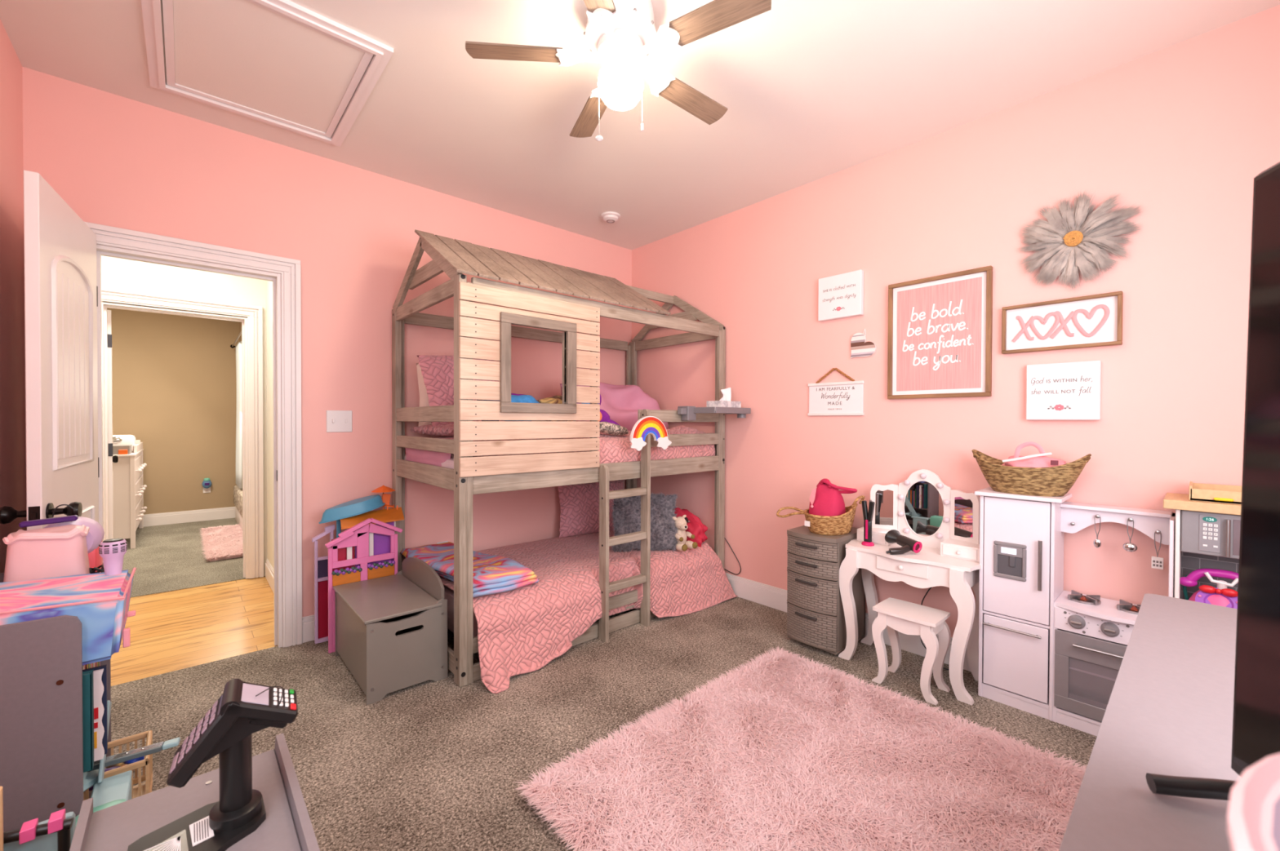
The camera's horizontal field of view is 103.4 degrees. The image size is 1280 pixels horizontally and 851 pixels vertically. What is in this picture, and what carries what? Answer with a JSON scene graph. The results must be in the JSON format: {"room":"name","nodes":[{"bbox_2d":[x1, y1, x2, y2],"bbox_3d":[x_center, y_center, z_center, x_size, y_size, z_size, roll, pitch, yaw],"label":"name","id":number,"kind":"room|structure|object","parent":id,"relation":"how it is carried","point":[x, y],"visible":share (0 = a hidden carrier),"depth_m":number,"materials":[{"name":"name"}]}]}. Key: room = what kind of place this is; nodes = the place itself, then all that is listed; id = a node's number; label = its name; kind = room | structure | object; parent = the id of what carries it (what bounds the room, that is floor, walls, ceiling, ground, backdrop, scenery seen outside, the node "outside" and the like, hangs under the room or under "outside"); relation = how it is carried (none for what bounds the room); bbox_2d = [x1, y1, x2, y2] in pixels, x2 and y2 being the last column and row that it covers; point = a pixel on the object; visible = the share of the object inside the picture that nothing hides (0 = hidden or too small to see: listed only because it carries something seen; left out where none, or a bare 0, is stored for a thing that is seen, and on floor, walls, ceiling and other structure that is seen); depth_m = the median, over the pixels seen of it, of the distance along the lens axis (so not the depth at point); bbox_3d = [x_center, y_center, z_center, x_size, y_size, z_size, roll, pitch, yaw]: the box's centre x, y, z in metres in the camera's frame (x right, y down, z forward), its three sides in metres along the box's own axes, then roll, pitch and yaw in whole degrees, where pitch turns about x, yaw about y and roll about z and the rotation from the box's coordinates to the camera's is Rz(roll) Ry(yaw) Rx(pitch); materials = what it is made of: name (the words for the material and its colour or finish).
{"room":"bedroom","nodes":[
{"label":"bedroom","id":0,"kind":"room"},
{"bbox_2d":[0,18,26,573],"bbox_3d":[-1.258,-0.130,0.557,0.120,2.715,4.140,0,1,-42],"label":"wall","id":1,"kind":"structure","parent":0,"point":[12,337],"depth_m":1.97,"materials":[{"name":"pink paint"}]},
{"bbox_2d":[106,307,239,515],"bbox_3d":[-6.025,-0.195,5.562,2.700,2.715,0.120,0,1,-42],"label":"wall","id":2,"kind":"structure","parent":0,"point":[174,383],"depth_m":5.98,"materials":[{"name":"paint"}]},
{"bbox_2d":[101,255,266,576],"bbox_3d":[-4.013,-0.164,3.108,3.010,2.715,0.120,0,1,-42],"label":"wall","id":3,"kind":"structure","parent":0,"point":[116,273],"depth_m":3.70,"materials":[{"name":"beige paint"}]},
{"bbox_2d":[106,310,118,539],"bbox_3d":[-3.996,0.183,3.771,0.771,1.983,0.190,1,1,40],"label":"door","id":4,"kind":"structure","parent":3,"relation":"in","point":[112,459],"depth_m":3.53,"materials":[{"name":"white paint"}]},
{"bbox_2d":[101,287,263,578],"bbox_3d":[-3.357,0.131,3.686,0.969,2.117,0.144,0,1,-42],"label":"trim","id":5,"kind":"structure","parent":3,"relation":"attached to","point":[251,325],"depth_m":3.91,"materials":[{"name":"white paint"}]},
{"bbox_2d":[137,506,235,528],"bbox_3d":[-5.005,1.108,4.378,2.620,0.140,3.030,0,1,-42],"label":"baseboard","id":6,"kind":"structure","parent":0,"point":[184,517],"depth_m":6.04,"materials":[{"name":"white paint"}]},
{"bbox_2d":[239,280,273,568],"bbox_3d":[-3.451,-0.178,4.663,0.155,2.715,4.660,0,1,-42],"label":"wall","id":7,"kind":"structure","parent":0,"point":[269,428],"depth_m":3.83,"materials":[{"name":"beige paint"}]},
{"bbox_2d":[230,331,242,488],"bbox_3d":[-4.316,-0.135,5.501,0.098,1.707,2.102,0,1,-42],"label":"sheer curtain","id":8,"kind":"object","parent":7,"relation":"hanging from","point":[238,348],"visible":0.84,"depth_m":5.82,"materials":[{"name":"fabric"}]},
{"bbox_2d":[265,559,273,592],"bbox_3d":[-2.458,1.124,3.440,0.016,0.140,1.430,0,1,-42],"label":"baseboard","id":9,"kind":"structure","parent":7,"relation":"attached to","point":[268,569],"depth_m":3.78,"materials":[{"name":"white paint"}]},
{"bbox_2d":[22,66,631,617],"bbox_3d":[-1.376,-0.159,3.314,3.632,2.715,0.120,0,1,-42],"label":"wall","id":10,"kind":"structure","parent":0,"point":[116,161],"depth_m":2.88,"materials":[{"name":"pink paint"}]},
{"bbox_2d":[0,169,99,530],"bbox_3d":[-2.216,0.178,1.956,0.190,2.040,0.711,0,1,-36],"label":"door","id":11,"kind":"structure","parent":10,"relation":"in","point":[61,288],"depth_m":1.82,"materials":[{"name":"white paint"}]},
{"bbox_2d":[84,222,302,648],"bbox_3d":[-2.230,0.151,2.534,0.874,2.106,0.144,0,1,-42],"label":"trim","id":12,"kind":"structure","parent":10,"relation":"attached to","point":[286,286],"depth_m":2.73,"materials":[{"name":"white paint"}]},
{"bbox_2d":[302,614,314,643],"bbox_3d":[-0.977,1.127,3.598,2.399,0.140,0.016,0,1,-42],"label":"baseboard","id":13,"kind":"structure","parent":10,"relation":"attached to","point":[308,622],"depth_m":2.81,"materials":[{"name":"white paint"}]},
{"bbox_2d":[326,410,351,432],"bbox_3d":[-1.729,-0.024,2.909,0.130,0.125,0.014,0,1,-42],"label":"light switch","id":14,"kind":"object","parent":10,"relation":"attached to","point":[337,421],"visible":1,"depth_m":2.91,"materials":[{"name":"white plastic"}]},
{"bbox_2d":[110,518,1097,850],"bbox_3d":[-2.238,1.249,3.021,5.320,0.100,9.090,0,1,-42],"label":"floor","id":15,"kind":"structure","parent":0,"point":[428,766],"depth_m":2.22,"materials":[{"name":"beige carpet"}]},
{"bbox_2d":[0,786,3,850],"bbox_3d":[-1.078,0.926,0.690,0.212,0.600,0.322,0,1,-42],"label":"wooden crate","id":16,"kind":"object","parent":15,"relation":"on","point":[1,787],"visible":1,"depth_m":0.87,"materials":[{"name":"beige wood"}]},
{"bbox_2d":[3,808,75,850],"bbox_3d":[-1.125,0.967,0.905,0.153,0.514,0.060,0,1,-42],"label":"rack","id":17,"kind":"object","parent":15,"relation":"on","point":[55,833],"visible":1,"depth_m":0.92,"materials":[{"name":"black plastic"}]},
{"bbox_2d":[0,563,111,832],"bbox_3d":[-1.771,0.848,1.454,0.293,0.738,0.666,0,1,-42],"label":"bookshelf","id":18,"kind":"object","parent":15,"relation":"on","point":[42,729],"visible":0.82,"depth_m":1.26,"materials":[{"name":"grey wood"}]},
{"bbox_2d":[2,524,90,582],"bbox_3d":[-1.819,0.476,1.555,0.194,0.318,0.121,0,1,-42],"label":"bag","id":19,"kind":"object","parent":18,"relation":"on","point":[57,551],"visible":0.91,"depth_m":1.52,"materials":[{"name":"pink plastic"}]},
{"bbox_2d":[18,504,104,573],"bbox_3d":[-1.869,0.445,1.650,0.185,0.378,0.198,0,1,-42],"label":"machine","id":20,"kind":"object","parent":18,"relation":"on","point":[95,537],"visible":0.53,"depth_m":1.65,"materials":[{"name":"pink plastic"}]},
{"bbox_2d":[0,567,136,665],"bbox_3d":[-1.641,0.538,1.380,0.384,0.194,0.328,0,1,-42],"label":"blanket","id":21,"kind":"object","parent":18,"relation":"on","point":[100,602],"visible":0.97,"depth_m":1.36,"materials":[{"name":"multicoloured fabric"}]},
{"bbox_2d":[98,537,127,575],"bbox_3d":[-1.624,0.404,1.559,0.061,0.108,0.061,0,1,-42],"label":"cup","id":22,"kind":"object","parent":21,"relation":"on","point":[113,551],"visible":1,"depth_m":1.54,"materials":[{"name":"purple plastic"}]},
{"bbox_2d":[82,670,93,773],"bbox_3d":[-1.499,0.781,1.301,0.124,0.256,0.028,0,1,-42],"label":"picture book","id":23,"kind":"object","parent":18,"relation":"on","point":[87,677],"visible":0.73,"depth_m":1.33,"materials":[{"name":"teal paper"}]},
{"bbox_2d":[82,664,107,755],"bbox_3d":[-1.532,0.791,1.368,0.124,0.245,0.015,0,1,-42],"label":"picture book","id":24,"kind":"object","parent":18,"relation":"on","point":[104,678],"visible":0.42,"depth_m":1.40,"materials":[{"name":"paper"}]},
{"bbox_2d":[93,668,104,761],"bbox_3d":[-1.519,0.791,1.344,0.130,0.245,0.010,0,1,-42],"label":"picture book","id":25,"kind":"object","parent":18,"relation":"on","point":[99,731],"visible":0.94,"depth_m":1.38,"materials":[{"name":"white paper"}]},
{"bbox_2d":[90,700,132,808],"bbox_3d":[-1.485,1.012,1.423,0.075,0.411,0.271,0,1,-42],"label":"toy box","id":26,"kind":"object","parent":15,"relation":"on","point":[118,787],"visible":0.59,"depth_m":1.41,"materials":[{"name":"plastic"}]},
{"bbox_2d":[83,729,152,800],"bbox_3d":[-1.642,1.122,1.589,0.152,0.182,0.205,0,1,-42],"label":"crib","id":27,"kind":"object","parent":15,"relation":"on","point":[144,788],"visible":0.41,"depth_m":1.64,"materials":[{"name":"beige wood"}]},
{"bbox_2d":[112,440,146,549],"bbox_3d":[-5.400,0.669,5.120,0.549,1.000,1.240,0,1,-42],"label":"dresser","id":28,"kind":"object","parent":15,"relation":"on","point":[128,487],"visible":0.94,"depth_m":4.80,"materials":[{"name":"white paint"}]},
{"bbox_2d":[112,435,135,452],"bbox_3d":[-5.225,0.182,5.027,0.290,0.173,0.232,0,1,-42],"label":"wipe warmer","id":29,"kind":"object","parent":28,"relation":"on","point":[117,439],"visible":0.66,"depth_m":5.00,"materials":[{"name":"white plastic"}]},
{"bbox_2d":[69,733,319,850],"bbox_3d":[-0.693,0.964,0.789,0.307,0.525,0.690,0,1,-42],"label":"countertop","id":30,"kind":"structure","parent":15,"relation":"on","point":[287,826],"depth_m":0.94,"materials":[{"name":"plastic"}]},
{"bbox_2d":[127,678,297,850],"bbox_3d":[-0.718,0.604,0.861,0.248,0.244,0.257,0,1,-42],"label":"card terminal","id":31,"kind":"object","parent":30,"relation":"on","point":[243,709],"visible":1,"depth_m":0.90,"materials":[{"name":"black plastic"}]},
{"bbox_2d":[199,524,243,561],"bbox_3d":[-4.126,1.151,5.068,0.455,0.044,1.675,0,1,-42],"label":"shag rug","id":32,"kind":"object","parent":15,"relation":"on","point":[224,542],"visible":0.81,"depth_m":4.90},
{"bbox_2d":[233,485,242,529],"bbox_3d":[-4.528,0.955,5.746,0.070,0.420,1.430,0,1,-42],"label":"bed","id":33,"kind":"object","parent":15,"relation":"on","point":[237,492],"visible":0.49,"depth_m":5.77,"materials":[{"name":"white fabric"}]},
{"bbox_2d":[311,506,404,653],"bbox_3d":[-1.546,0.835,2.809,0.439,0.706,0.207,0,1,-42],"label":"dollhouse","id":34,"kind":"object","parent":15,"relation":"on","point":[373,535],"visible":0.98,"depth_m":2.75,"materials":[{"name":"pink plastic"}]},
{"bbox_2d":[319,494,385,524],"bbox_3d":[-1.605,0.464,2.827,0.329,0.128,0.163,0,1,-42],"label":"pool","id":35,"kind":"object","parent":34,"relation":"on","point":[365,504],"visible":1,"depth_m":2.77,"materials":[{"name":"blue plastic"}]},
{"bbox_2d":[371,485,398,510],"bbox_3d":[-1.500,0.430,2.957,0.132,0.163,0.132,0,1,-42],"label":"lounge chair","id":36,"kind":"object","parent":34,"relation":"on","point":[385,497],"visible":0.86,"depth_m":2.95,"materials":[{"name":"orange plastic"}]},
{"bbox_2d":[333,557,447,705],"bbox_3d":[-1.261,0.957,2.528,0.361,0.500,0.625,0,1,-42],"label":"toy box","id":37,"kind":"object","parent":15,"relation":"on","point":[391,631],"visible":1,"depth_m":2.36,"materials":[{"name":"grey paint"}]},
{"bbox_2d":[391,230,725,687],"bbox_3d":[-0.434,0.077,3.312,1.960,2.249,1.090,0,1,-42],"label":"bunk bed","id":38,"kind":"object","parent":15,"relation":"on","point":[470,475],"visible":0.88,"depth_m":2.71,"materials":[{"name":"brown wood"}]},
{"bbox_2d":[404,453,475,469],"bbox_3d":[-0.464,0.223,3.362,1.835,0.124,0.896,0,1,-42],"label":"mattress","id":39,"kind":"object","parent":38,"relation":"on","point":[449,464],"visible":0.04,"depth_m":2.56,"materials":[{"name":"white fabric"}]},
{"bbox_2d":[404,448,451,466],"bbox_3d":[-1.197,0.174,2.834,0.065,0.110,0.720,0,1,-42],"label":"pillow","id":40,"kind":"object","parent":39,"relation":"on","point":[432,458],"visible":0.65,"depth_m":2.75,"materials":[{"name":"pink fabric"}]},
{"bbox_2d":[434,426,715,463],"bbox_3d":[-0.443,0.124,3.357,1.772,0.246,0.962,0,1,-42],"label":"quilt","id":41,"kind":"object","parent":39,"relation":"on","point":[613,448],"visible":0.23,"depth_m":3.10,"materials":[{"name":"pink fabric"}]},
{"bbox_2d":[409,423,453,436],"bbox_3d":[-1.072,0.027,2.972,0.340,0.077,0.620,0,1,-42],"label":"pillow","id":42,"kind":"object","parent":41,"relation":"on","point":[445,430],"visible":0.41,"depth_m":2.84,"materials":[{"name":"pink fabric"}]},
{"bbox_2d":[416,363,431,426],"bbox_3d":[-1.163,-0.170,3.221,0.163,0.419,0.501,1,1,42],"label":"pillow","id":43,"kind":"object","parent":42,"relation":"on","point":[424,398],"visible":0.07,"depth_m":3.05,"materials":[{"name":"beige fabric"}]},
{"bbox_2d":[417,355,502,435],"bbox_3d":[-1.065,-0.208,3.082,0.167,0.529,0.561,1,1,43],"label":"pillow","id":44,"kind":"object","parent":42,"relation":"on","point":[437,371],"visible":0.21,"depth_m":2.92,"materials":[{"name":"pink fabric"}]},
{"bbox_2d":[502,393,538,421],"bbox_3d":[-0.700,-0.093,2.828,0.364,0.181,0.221,0,1,-42],"label":"plush toy","id":45,"kind":"object","parent":41,"relation":"on","point":[522,398],"visible":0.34,"depth_m":2.77,"materials":[{"name":"blue fabric"}]},
{"bbox_2d":[537,395,573,421],"bbox_3d":[-0.498,-0.097,3.003,0.334,0.165,0.192,0,1,-42],"label":"plush toy","id":46,"kind":"object","parent":41,"relation":"on","point":[556,399],"visible":0.28,"depth_m":2.91,"materials":[{"name":"yellow fabric"}]},
{"bbox_2d":[560,382,668,431],"bbox_3d":[-0.158,-0.116,3.720,0.866,0.400,0.378,0,1,-42],"label":"pillow","id":47,"kind":"object","parent":41,"relation":"on","point":[622,403],"visible":0.46,"depth_m":3.62,"materials":[{"name":"pink fabric"}]},
{"bbox_2d":[600,422,628,435],"bbox_3d":[-0.181,0.020,3.075,0.319,0.085,0.109,0,1,-42],"label":"pillow","id":48,"kind":"object","parent":41,"relation":"on","point":[606,428],"visible":0.85,"depth_m":3.04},
{"bbox_2d":[443,585,477,637],"bbox_3d":[-0.456,0.988,3.393,1.790,0.205,0.876,0,1,-42],"label":"mattress","id":49,"kind":"object","parent":38,"relation":"on","point":[448,593],"visible":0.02,"depth_m":2.66,"materials":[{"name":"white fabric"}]},
{"bbox_2d":[438,530,737,693],"bbox_3d":[-0.389,1.013,3.310,1.886,0.377,1.195,0,1,-42],"label":"quilt","id":50,"kind":"object","parent":38,"relation":"on","point":[521,630],"visible":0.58,"depth_m":2.82,"materials":[{"name":"pink fabric"}]},
{"bbox_2d":[400,542,538,598],"bbox_3d":[-0.997,0.785,2.866,0.447,0.089,0.954,0,1,-42],"label":"folded blanket","id":51,"kind":"object","parent":50,"relation":"on","point":[492,574],"visible":0.73,"depth_m":2.67,"materials":[{"name":"multicoloured fabric"}]},
{"bbox_2d":[558,480,623,537],"bbox_3d":[-0.368,0.645,3.988,0.640,0.446,0.168,0,1,-37],"label":"pillow","id":52,"kind":"object","parent":50,"relation":"on","point":[580,503],"visible":0.66,"depth_m":3.86,"materials":[{"name":"pink fabric"}]},
{"bbox_2d":[610,492,678,552],"bbox_3d":[0.033,0.646,3.404,0.469,0.404,0.240,0,1,-4],"label":"fluffy cushion","id":53,"kind":"object","parent":50,"relation":"on","point":[626,513],"visible":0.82,"depth_m":3.34,"materials":[{"name":"grey fur"}]},
{"bbox_2d":[672,515,697,551],"bbox_3d":[0.286,0.720,3.400,0.147,0.224,0.162,0,1,-42],"label":"teddy bear","id":54,"kind":"object","parent":50,"relation":"on","point":[681,522],"visible":0.98,"depth_m":3.38},
{"bbox_2d":[673,507,707,547],"bbox_3d":[0.308,0.758,3.703,0.244,0.328,0.464,0,1,-42],"label":"plush toy","id":55,"kind":"object","parent":50,"relation":"on","point":[695,527],"visible":0.47,"depth_m":3.56,"materials":[{"name":"red fabric"}]},
{"bbox_2d":[630,416,671,451],"bbox_3d":[0.063,0.045,3.006,0.330,0.202,0.026,0,1,-42],"label":"ornament","id":56,"kind":"object","parent":38,"relation":"hanging from","point":[646,425],"visible":1,"depth_m":2.98,"materials":[{"name":"multicoloured plastic"}]},
{"bbox_2d":[677,406,751,421],"bbox_3d":[0.479,-0.079,3.358,0.485,0.095,0.287,0,1,-42],"label":"shelf","id":57,"kind":"object","parent":38,"relation":"attached to","point":[688,413],"visible":0.94,"depth_m":3.27,"materials":[{"name":"grey plastic"}]},
{"bbox_2d":[693,407,751,413],"bbox_3d":[0.540,-0.099,3.366,0.379,0.039,0.217,0,1,-42],"label":"tray","id":58,"kind":"object","parent":57,"relation":"on","point":[696,410],"depth_m":3.25,"materials":[{"name":"grey plastic"}]},
{"bbox_2d":[706,387,741,410],"bbox_3d":[0.567,-0.177,3.418,0.216,0.161,0.125,0,1,-42],"label":"tissue box","id":59,"kind":"object","parent":57,"relation":"on","point":[725,402],"visible":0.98,"depth_m":3.39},
{"bbox_2d":[513,646,1087,850],"bbox_3d":[0.575,1.196,1.698,1.581,0.047,1.311,0,1,-42],"label":"shag rug","id":60,"kind":"object","parent":15,"relation":"on","point":[781,752],"visible":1,"depth_m":1.69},
{"bbox_2d":[786,525,865,655],"bbox_3d":[1.036,0.891,2.835,0.384,0.609,0.297,0,1,-42],"label":"drawer unit","id":61,"kind":"object","parent":15,"relation":"on","point":[815,617],"visible":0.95,"depth_m":2.70,"materials":[{"name":"grey plastic"}]},
{"bbox_2d":[776,495,864,535],"bbox_3d":[1.014,0.483,2.802,0.430,0.205,0.294,0,1,-6],"label":"wicker basket","id":62,"kind":"object","parent":61,"relation":"on","point":[841,525],"visible":0.84,"depth_m":2.70,"materials":[{"name":"brown wicker"}]},
{"bbox_2d":[808,479,857,516],"bbox_3d":[1.069,0.424,2.798,0.169,0.253,0.258,0,1,-42],"label":"canvas bag","id":63,"kind":"object","parent":62,"relation":"in","point":[826,500],"visible":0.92,"depth_m":2.77,"materials":[{"name":"pink fabric"}]},
{"bbox_2d":[838,469,981,705],"bbox_3d":[1.367,0.721,2.520,0.387,0.988,0.652,0,1,-42],"label":"table","id":64,"kind":"object","parent":15,"relation":"on","point":[923,509],"visible":0.93,"depth_m":2.51,"materials":[{"name":"white paint"}]},
{"bbox_2d":[861,500,875,546],"bbox_3d":[1.185,0.504,2.626,0.062,0.233,0.062,0,1,-42],"label":"hair straightener","id":65,"kind":"object","parent":64,"relation":"on","point":[868,517],"visible":1,"depth_m":2.61,"materials":[{"name":"plastic"}]},
{"bbox_2d":[875,489,893,525],"bbox_3d":[1.318,0.441,2.729,0.088,0.193,0.002,1,1,32],"label":"mirror","id":66,"kind":"object","parent":64,"relation":"on","point":[883,498],"depth_m":2.73,"materials":[{"name":"clear glass"}]},
{"bbox_2d":[884,529,922,555],"bbox_3d":[1.262,0.575,2.485,0.168,0.095,0.160,0,1,-15],"label":"hair dryer","id":67,"kind":"object","parent":64,"relation":"on","point":[893,536],"visible":1,"depth_m":2.44,"materials":[{"name":"black plastic"}]},
{"bbox_2d":[904,481,943,536],"bbox_3d":[1.462,0.429,2.605,0.002,0.286,0.188,0,1,-42],"label":"mirror","id":68,"kind":"object","parent":64,"relation":"attached to","point":[923,500],"depth_m":2.60,"materials":[{"name":"clear glass"}]},
{"bbox_2d":[954,497,973,538],"bbox_3d":[1.569,0.444,2.450,0.002,0.193,0.088,0,1,-26],"label":"mirror","id":69,"kind":"object","parent":64,"relation":"on","point":[963,506],"depth_m":2.45,"materials":[{"name":"clear glass"}]},
{"bbox_2d":[871,597,951,705],"bbox_3d":[1.264,1.038,2.362,0.206,0.355,0.278,0,1,-42],"label":"vanity stool","id":70,"kind":"object","parent":15,"relation":"on","point":[907,618],"visible":1,"depth_m":2.33,"materials":[{"name":"white paint"}]},
{"bbox_2d":[974,487,1175,736],"bbox_3d":[1.791,0.759,2.122,0.265,0.922,0.624,0,1,-42],"label":"play kitchen","id":71,"kind":"object","parent":15,"relation":"on","point":[1046,651],"visible":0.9,"depth_m":2.11,"materials":[{"name":"wood"}]},
{"bbox_2d":[971,449,1091,497],"bbox_3d":[1.702,0.206,2.221,0.251,0.185,0.426,0,1,-42],"label":"seagrass basket","id":72,"kind":"object","parent":71,"relation":"on","point":[1057,481],"visible":0.92,"depth_m":2.13,"materials":[{"name":"brown wicker"}]},
{"bbox_2d":[1001,441,1066,467],"bbox_3d":[1.712,0.155,2.201,0.194,0.170,0.244,0,1,-42],"label":"bag","id":73,"kind":"object","parent":72,"relation":"in","point":[1039,460],"visible":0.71,"depth_m":2.16,"materials":[{"name":"plastic"}]},
{"bbox_2d":[1053,629,1127,722],"bbox_3d":[1.875,0.999,2.017,0.233,0.324,0.318,0,1,-42],"label":"oven","id":74,"kind":"object","parent":71,"relation":"in","point":[1086,666],"depth_m":2.01,"materials":[{"name":"silver plastic"}]},
{"bbox_2d":[1053,590,1137,625],"bbox_3d":[1.880,0.735,2.018,0.252,0.016,0.326,0,1,-42],"label":"stove","id":75,"kind":"object","parent":71,"relation":"in","point":[1104,610],"depth_m":2.02,"materials":[{"name":"white wood"}]},
{"bbox_2d":[1052,513,1175,736],"bbox_3d":[1.894,0.781,2.026,0.220,0.880,0.337,0,1,-42],"label":"stove","id":76,"kind":"object","parent":71,"relation":"in","point":[1083,681],"depth_m":2.02,"materials":[{"name":"white wood"}]},
{"bbox_2d":[1060,502,1172,545],"bbox_3d":[1.935,0.397,2.064,0.105,0.124,0.327,0,1,-42],"label":"hood","id":77,"kind":"object","parent":71,"relation":"attached to","point":[1074,517],"depth_m":2.04,"materials":[{"name":"white wood"}]},
{"bbox_2d":[1151,532,1163,569],"bbox_3d":[1.989,0.478,1.943,0.004,0.146,0.032,0,1,-42],"label":"spatula","id":78,"kind":"object","parent":71,"relation":"hanging from","point":[1157,562],"visible":1,"depth_m":1.94,"materials":[{"name":"metal"}]},
{"bbox_2d":[1058,593,1239,850],"bbox_3d":[0.949,0.859,0.507,1.982,0.750,0.777,0,1,-42],"label":"dresser","id":79,"kind":"object","parent":15,"relation":"on","point":[1169,711],"visible":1,"depth_m":0.78,"materials":[{"name":"wood"}]},
{"bbox_2d":[1145,161,1279,800],"bbox_3d":[0.577,0.088,0.151,0.177,0.796,1.050,0,1,20],"label":"television","id":80,"kind":"object","parent":79,"relation":"on","point":[1255,738],"visible":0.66,"depth_m":0.61,"materials":[{"name":"black plastic"}]},
{"bbox_2d":[1227,753,1279,850],"bbox_3d":[0.298,0.308,0.059,0.302,0.356,0.302,0,1,-42],"label":"plastic bucket","id":81,"kind":"object","parent":79,"relation":"on","point":[1254,808],"visible":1,"depth_m":0.17,"materials":[{"name":"pink plastic"}]},
{"bbox_2d":[1163,493,1240,599],"bbox_3d":[2.173,0.747,1.696,0.263,0.957,0.580,0,1,-42],"label":"play kitchen","id":82,"kind":"object","parent":15,"relation":"on","point":[1207,534],"visible":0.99,"depth_m":1.78,"materials":[{"name":"white paint"}]},
{"bbox_2d":[1163,493,1240,515],"bbox_3d":[2.174,0.284,1.691,0.263,0.032,0.580,0,1,-42],"label":"wood shelf","id":83,"kind":"object","parent":82,"relation":"attached to","point":[1179,502],"depth_m":1.76,"materials":[{"name":"beige wood"}]},
{"bbox_2d":[1179,568,1238,608],"bbox_3d":[2.050,0.591,1.792,0.153,0.163,0.154,0,1,3],"label":"phone","id":84,"kind":"object","parent":82,"relation":"on","point":[1221,596],"visible":0.62,"depth_m":1.78,"materials":[{"name":"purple plastic"}]},
{"bbox_2d":[1180,510,1240,559],"bbox_3d":[2.109,0.378,1.749,0.228,0.150,0.321,0,1,-42],"label":"microwave","id":85,"kind":"object","parent":82,"relation":"in","point":[1216,533],"depth_m":1.75,"materials":[{"name":"grey plastic"}]},
{"bbox_2d":[1188,481,1241,504],"bbox_3d":[2.074,0.240,1.791,0.202,0.052,0.173,0,1,-42],"label":"tray","id":86,"kind":"object","parent":82,"relation":"on","point":[1224,494],"visible":0.78,"depth_m":1.77,"materials":[{"name":"beige wood"}]},
{"bbox_2d":[0,0,1279,249],"bbox_3d":[0.012,-1.547,1.761,3.632,0.100,4.260,0,1,-42],"label":"ceiling","id":87,"kind":"structure","parent":0,"point":[811,91],"depth_m":2.22,"materials":[{"name":"paint"}]},
{"bbox_2d":[141,0,393,146],"bbox_3d":[-1.567,-1.493,2.118,0.732,0.024,0.938,0,1,-42],"label":"attic hatch","id":88,"kind":"object","parent":87,"relation":"attached to","point":[285,64],"visible":1,"depth_m":2.07,"materials":[{"name":"white paint"}]},
{"bbox_2d":[600,211,620,223],"bbox_3d":[-0.212,-1.494,3.650,0.140,0.044,0.140,0,1,-42],"label":"smoke detector","id":89,"kind":"object","parent":87,"relation":"attached to","point":[610,217],"visible":1,"depth_m":3.61,"materials":[{"name":"white plastic"}]},
{"bbox_2d":[465,0,771,141],"bbox_3d":[-0.038,-1.263,1.846,1.013,0.469,1.046,0,1,-42],"label":"ceiling fan","id":90,"kind":"object","parent":87,"relation":"hanging from","point":[621,33],"visible":1,"depth_m":1.76,"materials":[{"name":"white plastic"}]},
{"bbox_2d":[631,4,1279,637],"bbox_3d":[1.354,-0.147,2.905,0.120,2.715,4.140,0,1,-42],"label":"wall","id":91,"kind":"structure","parent":0,"point":[1184,131],"depth_m":2.39,"materials":[{"name":"pink paint"}]},
{"bbox_2d":[807,368,864,416],"bbox_3d":[1.162,-0.201,3.014,0.018,0.285,0.346,0,1,-42],"label":"sign","id":92,"kind":"object","parent":91,"relation":"attached to","point":[834,398],"visible":1,"depth_m":3.00,"materials":[{"name":"white wood"}]},
{"bbox_2d":[817,269,863,321],"bbox_3d":[1.179,-0.760,2.977,0.035,0.255,0.263,0,1,-42],"label":"sign","id":93,"kind":"object","parent":91,"relation":"attached to","point":[840,296],"visible":1,"depth_m":2.96,"materials":[{"name":"white"}]},
{"bbox_2d":[725,573,970,671],"bbox_3d":[1.260,1.140,2.917,0.016,0.140,4.020,0,1,-42],"label":"baseboard","id":94,"kind":"structure","parent":91,"relation":"attached to","point":[771,597],"depth_m":3.31,"materials":[{"name":"white paint"}]},
{"bbox_2d":[849,328,875,359],"bbox_3d":[1.274,-0.470,2.888,0.013,0.163,0.145,0,1,-42],"label":"heart ornament","id":95,"kind":"object","parent":91,"relation":"attached to","point":[860,348],"visible":1,"depth_m":2.89,"materials":[{"name":"white paint"}]},
{"bbox_2d":[887,266,992,399],"bbox_3d":[1.525,-0.454,2.599,0.029,0.623,0.476,0,1,-42],"label":"framed print","id":96,"kind":"object","parent":91,"relation":"attached to","point":[940,327],"visible":1,"depth_m":2.58,"materials":[{"name":"pink paper"}]},
{"bbox_2d":[1001,291,1123,354],"bbox_3d":[1.851,-0.445,2.236,0.031,0.218,0.411,0,1,-42],"label":"framed sign","id":97,"kind":"object","parent":91,"relation":"attached to","point":[1095,320],"visible":1,"depth_m":2.22,"materials":[{"name":"brown wood"}]},
{"bbox_2d":[1026,360,1101,420],"bbox_3d":[1.859,-0.150,2.226,0.035,0.251,0.251,0,1,-42],"label":"sign","id":98,"kind":"object","parent":91,"relation":"attached to","point":[1065,391],"visible":1,"depth_m":2.21,"materials":[{"name":"white"}]},
{"bbox_2d":[1017,190,1144,291],"bbox_3d":[1.880,-0.796,2.176,0.064,0.440,0.434,0,1,-42],"label":"flower","id":99,"kind":"object","parent":91,"relation":"attached to","point":[1069,242],"visible":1,"depth_m":2.17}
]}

